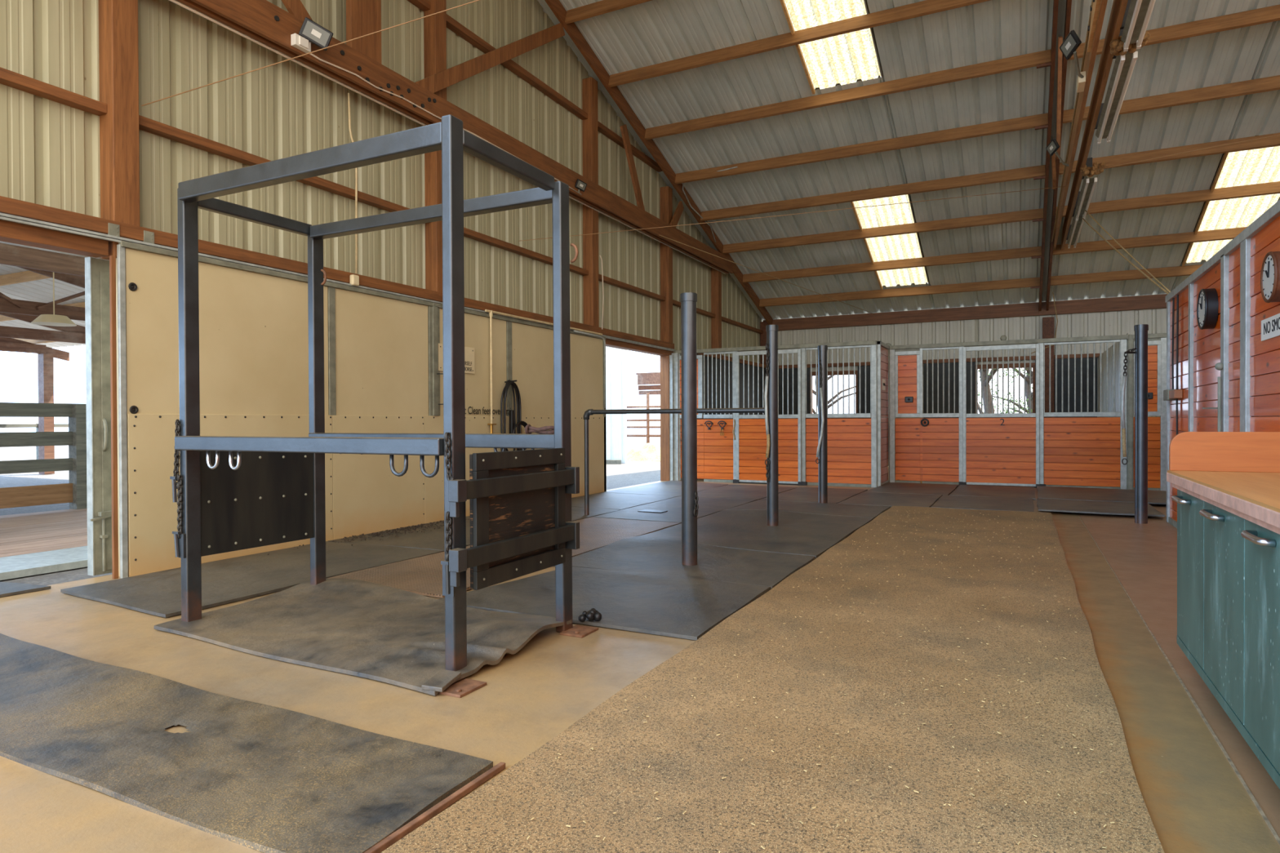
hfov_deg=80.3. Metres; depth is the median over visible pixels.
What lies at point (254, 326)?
wall panel
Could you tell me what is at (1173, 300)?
wire
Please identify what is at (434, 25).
wall post
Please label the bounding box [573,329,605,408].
conduit
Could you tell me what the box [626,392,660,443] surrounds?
fence
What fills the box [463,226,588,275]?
beam
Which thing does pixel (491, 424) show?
tap
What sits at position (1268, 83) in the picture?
roof purlin
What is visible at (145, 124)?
beam
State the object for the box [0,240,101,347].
roof
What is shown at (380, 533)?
debris
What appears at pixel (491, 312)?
pipe
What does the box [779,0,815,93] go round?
trim
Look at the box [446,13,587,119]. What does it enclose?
beam
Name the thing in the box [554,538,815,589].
rubber mat
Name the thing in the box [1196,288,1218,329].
wall clock
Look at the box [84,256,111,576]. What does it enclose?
door
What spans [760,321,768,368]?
post
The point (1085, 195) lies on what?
tube light
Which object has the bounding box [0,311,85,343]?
beam
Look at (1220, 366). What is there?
pipe
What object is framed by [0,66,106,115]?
beam
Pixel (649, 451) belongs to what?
heap
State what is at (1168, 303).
trim
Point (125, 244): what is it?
trim
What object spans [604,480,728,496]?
rubber mat
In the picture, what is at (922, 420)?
ring
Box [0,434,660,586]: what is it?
ground
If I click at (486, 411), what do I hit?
lettering
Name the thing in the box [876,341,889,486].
post
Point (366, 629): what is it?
rubber mat
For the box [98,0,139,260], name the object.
wall post
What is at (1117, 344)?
wall
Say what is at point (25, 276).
shed purlin
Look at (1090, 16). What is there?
cable
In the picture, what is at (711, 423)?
hook
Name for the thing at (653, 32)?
ceiling
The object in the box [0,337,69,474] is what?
post
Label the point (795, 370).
liner
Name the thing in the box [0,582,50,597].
rubber mat
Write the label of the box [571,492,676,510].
rubber mat
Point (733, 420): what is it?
lead rope
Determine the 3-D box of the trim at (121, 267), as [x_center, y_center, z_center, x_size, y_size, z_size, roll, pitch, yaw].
[-3.665,-0.104,5.378,0.032,2.360,0.040,0,0,27]
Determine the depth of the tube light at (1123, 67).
7.32 m
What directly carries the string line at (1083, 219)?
attached to the wall at (1264, 359)
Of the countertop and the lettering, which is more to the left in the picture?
the lettering
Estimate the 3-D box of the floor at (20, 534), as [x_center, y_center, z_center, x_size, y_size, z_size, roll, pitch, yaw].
[-7.290,1.109,5.894,3.374,0.056,10.000,0,0,27]
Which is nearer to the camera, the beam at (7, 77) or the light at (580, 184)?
the beam at (7, 77)
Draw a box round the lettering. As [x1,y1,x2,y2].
[465,406,511,414]
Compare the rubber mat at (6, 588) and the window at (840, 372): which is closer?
the rubber mat at (6, 588)
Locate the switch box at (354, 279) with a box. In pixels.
[350,274,359,285]
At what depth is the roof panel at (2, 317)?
14.19 m
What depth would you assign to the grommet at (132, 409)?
5.43 m
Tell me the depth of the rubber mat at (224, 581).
5.27 m
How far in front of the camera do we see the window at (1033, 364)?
16.79 m
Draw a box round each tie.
[764,349,769,465]
[815,364,824,463]
[1120,347,1136,464]
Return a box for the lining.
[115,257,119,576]
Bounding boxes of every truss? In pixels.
[0,266,84,320]
[177,0,772,324]
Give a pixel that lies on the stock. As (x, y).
(235, 493)
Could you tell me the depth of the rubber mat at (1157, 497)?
10.53 m
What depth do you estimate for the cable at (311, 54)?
7.55 m
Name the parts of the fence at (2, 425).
rail, post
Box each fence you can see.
[0,402,87,509]
[0,423,68,459]
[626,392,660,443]
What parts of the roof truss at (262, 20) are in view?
king post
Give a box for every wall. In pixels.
[0,0,762,365]
[126,413,605,577]
[777,308,1166,417]
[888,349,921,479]
[1097,333,1128,417]
[1169,215,1279,521]
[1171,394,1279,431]
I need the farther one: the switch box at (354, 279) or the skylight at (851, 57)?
the skylight at (851, 57)
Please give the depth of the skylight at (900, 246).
15.03 m
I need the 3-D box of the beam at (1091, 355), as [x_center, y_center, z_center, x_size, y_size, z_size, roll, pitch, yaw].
[11.561,-1.509,15.174,18.300,0.080,0.090,0,0,27]
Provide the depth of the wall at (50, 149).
7.34 m
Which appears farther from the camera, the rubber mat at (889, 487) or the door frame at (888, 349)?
the door frame at (888, 349)
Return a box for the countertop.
[1167,470,1279,512]
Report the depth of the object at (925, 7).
10.29 m
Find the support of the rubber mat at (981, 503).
on the floor at (1195, 802)
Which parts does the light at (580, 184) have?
glass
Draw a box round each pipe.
[484,309,602,433]
[1202,362,1223,431]
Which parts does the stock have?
chain, chain, chain, chain, post, rail, panel, chest rail, rail, post, rail, chest rail, chain, chain, chain, chain, post, plate, rail, panel, panel frame, post, plate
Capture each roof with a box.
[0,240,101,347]
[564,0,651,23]
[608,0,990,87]
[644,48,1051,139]
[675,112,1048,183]
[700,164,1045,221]
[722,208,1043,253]
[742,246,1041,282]
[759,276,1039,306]
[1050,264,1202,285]
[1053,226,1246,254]
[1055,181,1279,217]
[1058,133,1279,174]
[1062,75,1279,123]
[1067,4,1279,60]
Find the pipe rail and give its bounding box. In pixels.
[583,407,764,515]
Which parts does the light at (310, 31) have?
glass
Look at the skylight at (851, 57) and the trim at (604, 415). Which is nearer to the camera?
the skylight at (851, 57)
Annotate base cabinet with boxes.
[1166,431,1279,789]
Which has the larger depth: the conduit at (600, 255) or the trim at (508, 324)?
the conduit at (600, 255)
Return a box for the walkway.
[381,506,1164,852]
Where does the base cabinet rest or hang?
on the floor at (1195, 802)
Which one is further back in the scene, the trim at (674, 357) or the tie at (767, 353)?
the trim at (674, 357)
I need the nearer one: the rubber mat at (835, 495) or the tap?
the tap
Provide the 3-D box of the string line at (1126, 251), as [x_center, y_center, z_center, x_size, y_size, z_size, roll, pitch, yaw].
[6.043,-2.280,9.535,0.014,1.764,3.354,0,0,17]
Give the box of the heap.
[626,443,660,461]
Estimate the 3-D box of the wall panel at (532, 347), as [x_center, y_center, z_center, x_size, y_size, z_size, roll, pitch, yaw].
[-1.082,-0.725,10.554,0.020,1.185,2.360,0,0,27]
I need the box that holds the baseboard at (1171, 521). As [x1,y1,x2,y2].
[1168,516,1177,528]
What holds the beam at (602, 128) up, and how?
attached to the wall at (50, 149)
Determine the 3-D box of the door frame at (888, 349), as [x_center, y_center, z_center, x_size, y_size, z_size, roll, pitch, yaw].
[5.483,-0.236,15.538,0.038,2.400,4.900,0,0,27]
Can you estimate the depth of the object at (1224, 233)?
13.69 m
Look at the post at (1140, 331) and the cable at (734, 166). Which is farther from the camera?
the cable at (734, 166)
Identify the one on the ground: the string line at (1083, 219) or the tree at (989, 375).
the tree at (989, 375)
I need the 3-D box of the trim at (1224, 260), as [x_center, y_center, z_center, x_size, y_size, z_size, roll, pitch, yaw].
[4.493,-0.141,5.830,0.040,2.360,0.110,0,0,27]
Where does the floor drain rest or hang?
on the rubber mat at (707, 506)
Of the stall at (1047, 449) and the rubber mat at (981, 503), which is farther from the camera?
the stall at (1047, 449)
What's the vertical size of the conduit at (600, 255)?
1.124 m
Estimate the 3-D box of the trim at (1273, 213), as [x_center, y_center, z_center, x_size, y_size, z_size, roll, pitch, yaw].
[2.795,-1.304,2.380,0.090,0.070,12.780,0,0,27]
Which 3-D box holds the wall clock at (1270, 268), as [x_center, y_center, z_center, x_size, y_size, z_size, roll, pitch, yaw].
[3.839,-0.904,4.590,0.076,0.308,0.312,0,0,27]
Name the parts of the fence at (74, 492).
post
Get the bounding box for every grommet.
[128,282,137,291]
[129,405,137,413]
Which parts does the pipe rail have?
rail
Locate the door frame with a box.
[0,195,675,578]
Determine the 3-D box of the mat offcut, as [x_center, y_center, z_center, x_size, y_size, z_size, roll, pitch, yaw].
[-0.814,1.044,3.120,0.100,0.033,0.167,0,0,16]
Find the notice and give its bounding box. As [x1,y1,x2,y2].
[438,343,474,373]
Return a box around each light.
[290,17,333,53]
[574,178,586,192]
[1045,137,1068,166]
[1059,29,1085,92]
[1066,209,1084,248]
[1073,157,1098,219]
[1094,28,1138,144]
[1120,0,1155,51]
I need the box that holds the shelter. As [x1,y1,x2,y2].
[635,372,660,395]
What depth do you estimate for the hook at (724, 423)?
13.49 m
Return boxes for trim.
[116,244,128,578]
[118,240,605,339]
[327,286,336,415]
[427,302,439,415]
[506,320,512,416]
[603,339,606,491]
[669,352,679,480]
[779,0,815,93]
[850,201,882,289]
[1079,515,1279,845]
[1164,200,1279,302]
[1166,301,1171,522]
[1182,152,1228,266]
[1187,283,1194,431]
[1220,255,1230,431]
[1240,238,1251,431]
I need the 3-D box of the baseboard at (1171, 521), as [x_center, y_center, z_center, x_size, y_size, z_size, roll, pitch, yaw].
[2.791,1.041,2.387,0.045,0.060,12.750,0,0,27]
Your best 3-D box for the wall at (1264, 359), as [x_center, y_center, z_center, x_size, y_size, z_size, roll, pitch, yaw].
[2.792,-0.111,2.365,0.042,2.324,12.730,0,0,27]
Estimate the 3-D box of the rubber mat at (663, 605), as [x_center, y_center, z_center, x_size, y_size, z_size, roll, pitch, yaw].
[-0.188,1.046,4.743,1.738,0.031,1.309,0,0,27]
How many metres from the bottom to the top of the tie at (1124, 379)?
1.230 m
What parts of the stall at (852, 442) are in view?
post, feed door, plank panel, plank panel, grille frame, rail, post, sliding door, rail, post, plank panel, grille frame, rail, post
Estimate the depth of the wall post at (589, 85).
11.42 m
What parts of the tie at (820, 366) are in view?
chain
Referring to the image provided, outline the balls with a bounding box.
[578,608,601,622]
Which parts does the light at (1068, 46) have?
glass, swivel arm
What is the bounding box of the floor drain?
[637,509,666,512]
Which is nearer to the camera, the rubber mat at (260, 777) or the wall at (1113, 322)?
the rubber mat at (260, 777)
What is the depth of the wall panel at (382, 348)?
7.54 m
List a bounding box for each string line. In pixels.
[141,0,479,106]
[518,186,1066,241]
[658,234,874,314]
[1082,217,1168,294]
[1084,209,1170,292]
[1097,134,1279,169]
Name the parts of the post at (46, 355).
post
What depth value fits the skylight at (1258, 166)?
12.43 m
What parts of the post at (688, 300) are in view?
chain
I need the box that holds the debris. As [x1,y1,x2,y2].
[267,519,468,555]
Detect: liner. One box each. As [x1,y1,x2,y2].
[697,355,766,418]
[777,368,810,418]
[857,365,888,466]
[923,362,975,417]
[1035,357,1097,417]
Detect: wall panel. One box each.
[124,248,328,415]
[335,288,428,415]
[440,308,506,416]
[511,322,603,417]
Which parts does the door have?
handle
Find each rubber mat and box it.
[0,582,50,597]
[0,633,493,852]
[60,541,444,617]
[154,578,571,696]
[326,517,680,598]
[328,506,618,551]
[437,566,770,639]
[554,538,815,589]
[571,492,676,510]
[591,496,756,523]
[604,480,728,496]
[629,510,873,558]
[680,484,796,500]
[724,499,890,519]
[759,486,867,503]
[837,492,942,506]
[863,482,959,495]
[931,495,1034,511]
[949,484,1035,499]
[1036,485,1166,504]
[1036,498,1164,516]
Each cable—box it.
[309,53,582,195]
[682,166,737,242]
[1031,0,1093,353]
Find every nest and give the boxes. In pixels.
[1080,161,1106,177]
[1109,30,1150,55]
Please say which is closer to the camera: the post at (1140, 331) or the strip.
the strip
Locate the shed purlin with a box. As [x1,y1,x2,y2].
[0,257,108,285]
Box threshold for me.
[0,546,87,580]
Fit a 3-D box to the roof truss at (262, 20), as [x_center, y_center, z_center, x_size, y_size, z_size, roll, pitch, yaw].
[-1.369,-4.561,9.868,0.144,4.407,21.300,0,0,27]
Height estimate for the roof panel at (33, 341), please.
0.160 m
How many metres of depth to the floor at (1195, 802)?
3.06 m
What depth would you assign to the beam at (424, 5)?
8.28 m
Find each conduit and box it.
[347,93,357,273]
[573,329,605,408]
[600,254,604,328]
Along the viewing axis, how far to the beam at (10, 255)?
7.79 m
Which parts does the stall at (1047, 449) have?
post, filler rail, feed door, plank panel, rail, post, plank panel, rail, plank panel, grille frame, post, sliding door, rail, post, plank panel, grille frame, rail, post, post, plank panel, filler rail, rail, feed door, post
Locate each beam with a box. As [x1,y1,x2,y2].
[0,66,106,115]
[0,242,84,276]
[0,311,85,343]
[138,115,430,223]
[168,0,725,274]
[407,0,430,11]
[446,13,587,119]
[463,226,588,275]
[597,120,662,172]
[598,273,665,301]
[672,299,715,317]
[696,353,766,368]
[721,316,763,333]
[762,302,1039,330]
[778,353,1102,368]
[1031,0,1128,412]
[1038,293,1167,315]
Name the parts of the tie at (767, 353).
chain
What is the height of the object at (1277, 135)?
0.909 m
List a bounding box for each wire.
[1171,297,1174,389]
[1176,294,1178,435]
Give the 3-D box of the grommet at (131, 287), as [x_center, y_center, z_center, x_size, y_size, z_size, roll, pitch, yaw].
[-3.630,-1.000,5.433,0.017,0.062,0.062,0,0,27]
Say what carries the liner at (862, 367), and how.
attached to the wall at (1113, 322)
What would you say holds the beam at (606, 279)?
attached to the wall at (50, 149)
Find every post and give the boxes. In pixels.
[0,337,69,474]
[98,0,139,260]
[423,0,446,293]
[582,76,599,327]
[660,186,672,342]
[680,292,698,565]
[711,266,721,359]
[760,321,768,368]
[765,324,778,525]
[817,345,827,502]
[876,341,889,486]
[1124,324,1148,524]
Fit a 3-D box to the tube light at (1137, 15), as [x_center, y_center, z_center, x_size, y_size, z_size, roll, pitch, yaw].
[3.557,-3.326,5.262,0.185,0.375,2.450,0,0,27]
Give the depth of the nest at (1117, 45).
6.41 m
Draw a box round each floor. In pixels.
[0,469,1279,852]
[0,508,87,557]
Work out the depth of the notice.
8.69 m
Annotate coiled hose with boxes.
[500,379,527,451]
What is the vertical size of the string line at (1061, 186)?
0.888 m
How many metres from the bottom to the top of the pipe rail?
1.240 m
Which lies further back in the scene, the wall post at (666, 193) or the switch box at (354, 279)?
the wall post at (666, 193)
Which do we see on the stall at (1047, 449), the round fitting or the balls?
the round fitting
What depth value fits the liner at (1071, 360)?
16.30 m
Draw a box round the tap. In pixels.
[487,423,496,433]
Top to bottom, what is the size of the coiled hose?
1.044 m
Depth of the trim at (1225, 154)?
12.67 m
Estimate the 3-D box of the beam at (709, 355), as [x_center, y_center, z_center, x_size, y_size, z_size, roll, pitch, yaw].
[2.033,-1.481,16.782,0.060,0.080,5.260,0,0,27]
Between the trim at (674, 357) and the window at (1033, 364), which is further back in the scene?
the window at (1033, 364)
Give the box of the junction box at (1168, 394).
[1163,389,1182,400]
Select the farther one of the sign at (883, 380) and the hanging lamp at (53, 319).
the sign at (883, 380)
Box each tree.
[812,375,853,413]
[977,367,1032,413]
[977,368,1021,413]
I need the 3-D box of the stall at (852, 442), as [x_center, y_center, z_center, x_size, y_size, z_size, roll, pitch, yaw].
[2.255,-0.201,13.139,3.559,2.390,0.160,0,0,27]
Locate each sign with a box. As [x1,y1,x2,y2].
[882,378,885,390]
[1261,313,1279,341]
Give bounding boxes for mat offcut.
[421,669,461,692]
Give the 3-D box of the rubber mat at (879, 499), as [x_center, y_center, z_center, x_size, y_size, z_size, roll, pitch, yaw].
[3.435,0.995,10.337,1.116,0.022,1.750,0,0,27]
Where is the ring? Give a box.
[920,418,928,426]
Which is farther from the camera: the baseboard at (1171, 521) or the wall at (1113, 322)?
the wall at (1113, 322)
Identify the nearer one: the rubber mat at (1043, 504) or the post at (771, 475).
the post at (771, 475)
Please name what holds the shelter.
on the ground
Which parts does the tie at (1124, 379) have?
chain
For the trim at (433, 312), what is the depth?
8.19 m
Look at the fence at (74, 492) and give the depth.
9.46 m
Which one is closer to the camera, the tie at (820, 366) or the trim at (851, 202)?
the tie at (820, 366)
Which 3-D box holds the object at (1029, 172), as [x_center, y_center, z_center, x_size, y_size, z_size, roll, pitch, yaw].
[3.872,-4.128,13.581,5.965,0.194,0.103,0,0,27]
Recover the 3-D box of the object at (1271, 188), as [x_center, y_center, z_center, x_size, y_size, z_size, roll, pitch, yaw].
[9.966,-3.748,11.922,6.040,0.194,0.103,0,0,27]
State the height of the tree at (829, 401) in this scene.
4.270 m
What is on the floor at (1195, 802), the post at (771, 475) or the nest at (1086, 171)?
the post at (771, 475)
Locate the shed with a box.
[605,346,626,464]
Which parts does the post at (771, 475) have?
chain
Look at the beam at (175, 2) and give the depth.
7.02 m
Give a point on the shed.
(615, 358)
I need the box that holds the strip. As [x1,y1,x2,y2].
[364,762,505,852]
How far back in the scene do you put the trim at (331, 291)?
6.99 m
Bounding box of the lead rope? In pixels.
[733,419,735,439]
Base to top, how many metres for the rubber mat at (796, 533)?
0.050 m
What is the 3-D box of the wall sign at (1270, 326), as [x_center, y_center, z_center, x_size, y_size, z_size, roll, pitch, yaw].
[3.766,-0.618,4.372,0.012,0.135,1.300,0,0,27]
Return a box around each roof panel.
[0,302,84,321]
[14,337,57,343]
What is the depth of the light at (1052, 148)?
9.56 m
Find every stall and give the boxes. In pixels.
[675,340,877,487]
[889,333,1166,491]
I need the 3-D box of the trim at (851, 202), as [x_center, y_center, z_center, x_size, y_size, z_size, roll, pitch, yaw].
[4.587,-3.622,15.317,0.035,1.177,3.575,0,0,27]
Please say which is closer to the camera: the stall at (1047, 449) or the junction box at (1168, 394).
the junction box at (1168, 394)
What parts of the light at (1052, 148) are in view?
glass, swivel arm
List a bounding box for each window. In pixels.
[809,370,857,418]
[975,362,1035,417]
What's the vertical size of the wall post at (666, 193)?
3.095 m
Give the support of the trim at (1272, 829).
on the floor at (1195, 802)
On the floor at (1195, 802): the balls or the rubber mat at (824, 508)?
the rubber mat at (824, 508)
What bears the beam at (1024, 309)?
attached to the wall at (1113, 322)
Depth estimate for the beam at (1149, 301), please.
15.98 m
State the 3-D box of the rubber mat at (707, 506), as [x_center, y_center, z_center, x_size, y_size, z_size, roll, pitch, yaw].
[0.507,1.014,9.428,1.158,0.022,2.548,0,0,27]
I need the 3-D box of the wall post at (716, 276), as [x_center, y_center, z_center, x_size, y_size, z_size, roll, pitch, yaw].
[1.640,-1.312,16.276,0.170,4.573,0.180,0,0,27]
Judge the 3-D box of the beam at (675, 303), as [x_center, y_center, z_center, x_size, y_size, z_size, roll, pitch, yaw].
[1.032,-2.350,15.139,0.100,0.070,2.380,0,0,27]
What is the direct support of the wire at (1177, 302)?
attached to the wall at (1264, 359)
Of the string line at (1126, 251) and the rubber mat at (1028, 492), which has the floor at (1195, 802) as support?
the rubber mat at (1028, 492)
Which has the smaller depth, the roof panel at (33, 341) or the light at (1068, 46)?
the light at (1068, 46)
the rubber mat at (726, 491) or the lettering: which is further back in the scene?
the rubber mat at (726, 491)
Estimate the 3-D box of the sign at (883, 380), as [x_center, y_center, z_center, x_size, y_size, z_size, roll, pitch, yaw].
[4.107,-0.706,12.789,0.010,0.190,0.280,0,0,27]
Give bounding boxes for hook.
[704,420,713,429]
[717,420,726,429]
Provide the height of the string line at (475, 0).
2.106 m
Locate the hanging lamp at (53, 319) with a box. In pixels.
[31,271,76,326]
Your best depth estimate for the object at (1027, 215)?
14.49 m
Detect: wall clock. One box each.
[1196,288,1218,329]
[1260,251,1279,302]
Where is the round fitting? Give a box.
[1000,335,1006,340]
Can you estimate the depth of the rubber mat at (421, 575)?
5.76 m
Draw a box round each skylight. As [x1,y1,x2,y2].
[784,0,883,89]
[853,194,929,286]
[1181,135,1279,262]
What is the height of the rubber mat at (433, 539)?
0.022 m
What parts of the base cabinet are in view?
pull handle, door, pull handle, door, toe rail, pull handle, door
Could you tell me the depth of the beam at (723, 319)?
17.70 m
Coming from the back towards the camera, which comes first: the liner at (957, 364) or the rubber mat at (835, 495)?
the liner at (957, 364)
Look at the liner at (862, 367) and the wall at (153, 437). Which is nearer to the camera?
the wall at (153, 437)
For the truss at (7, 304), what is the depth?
11.28 m
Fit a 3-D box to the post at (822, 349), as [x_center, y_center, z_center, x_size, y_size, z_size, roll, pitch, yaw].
[2.377,-0.017,9.862,0.128,2.070,0.164,0,0,3]
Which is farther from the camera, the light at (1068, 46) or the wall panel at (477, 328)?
the wall panel at (477, 328)
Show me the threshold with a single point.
(47, 562)
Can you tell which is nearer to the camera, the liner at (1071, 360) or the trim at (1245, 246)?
the trim at (1245, 246)
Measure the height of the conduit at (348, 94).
1.730 m
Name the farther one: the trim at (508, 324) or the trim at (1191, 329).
the trim at (508, 324)
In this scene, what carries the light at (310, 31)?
attached to the roof truss at (262, 20)
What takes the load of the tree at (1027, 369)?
on the ground
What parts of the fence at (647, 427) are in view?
rail, rail, rail, rail, post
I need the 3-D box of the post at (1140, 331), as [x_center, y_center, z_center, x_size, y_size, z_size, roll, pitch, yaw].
[5.241,-0.025,8.028,0.228,2.090,0.127,0,0,21]
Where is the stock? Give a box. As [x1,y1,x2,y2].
[169,114,598,697]
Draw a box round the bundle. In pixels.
[524,424,554,434]
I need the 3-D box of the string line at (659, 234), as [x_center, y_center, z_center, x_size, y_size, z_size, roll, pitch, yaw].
[2.960,-2.991,15.594,7.230,0.701,0.011,-1,1,-43]
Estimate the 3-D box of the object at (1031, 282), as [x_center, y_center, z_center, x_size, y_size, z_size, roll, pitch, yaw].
[5.550,-2.973,16.935,5.965,0.194,0.103,0,0,27]
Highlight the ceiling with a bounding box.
[537,0,1279,319]
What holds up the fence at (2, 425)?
on the ground

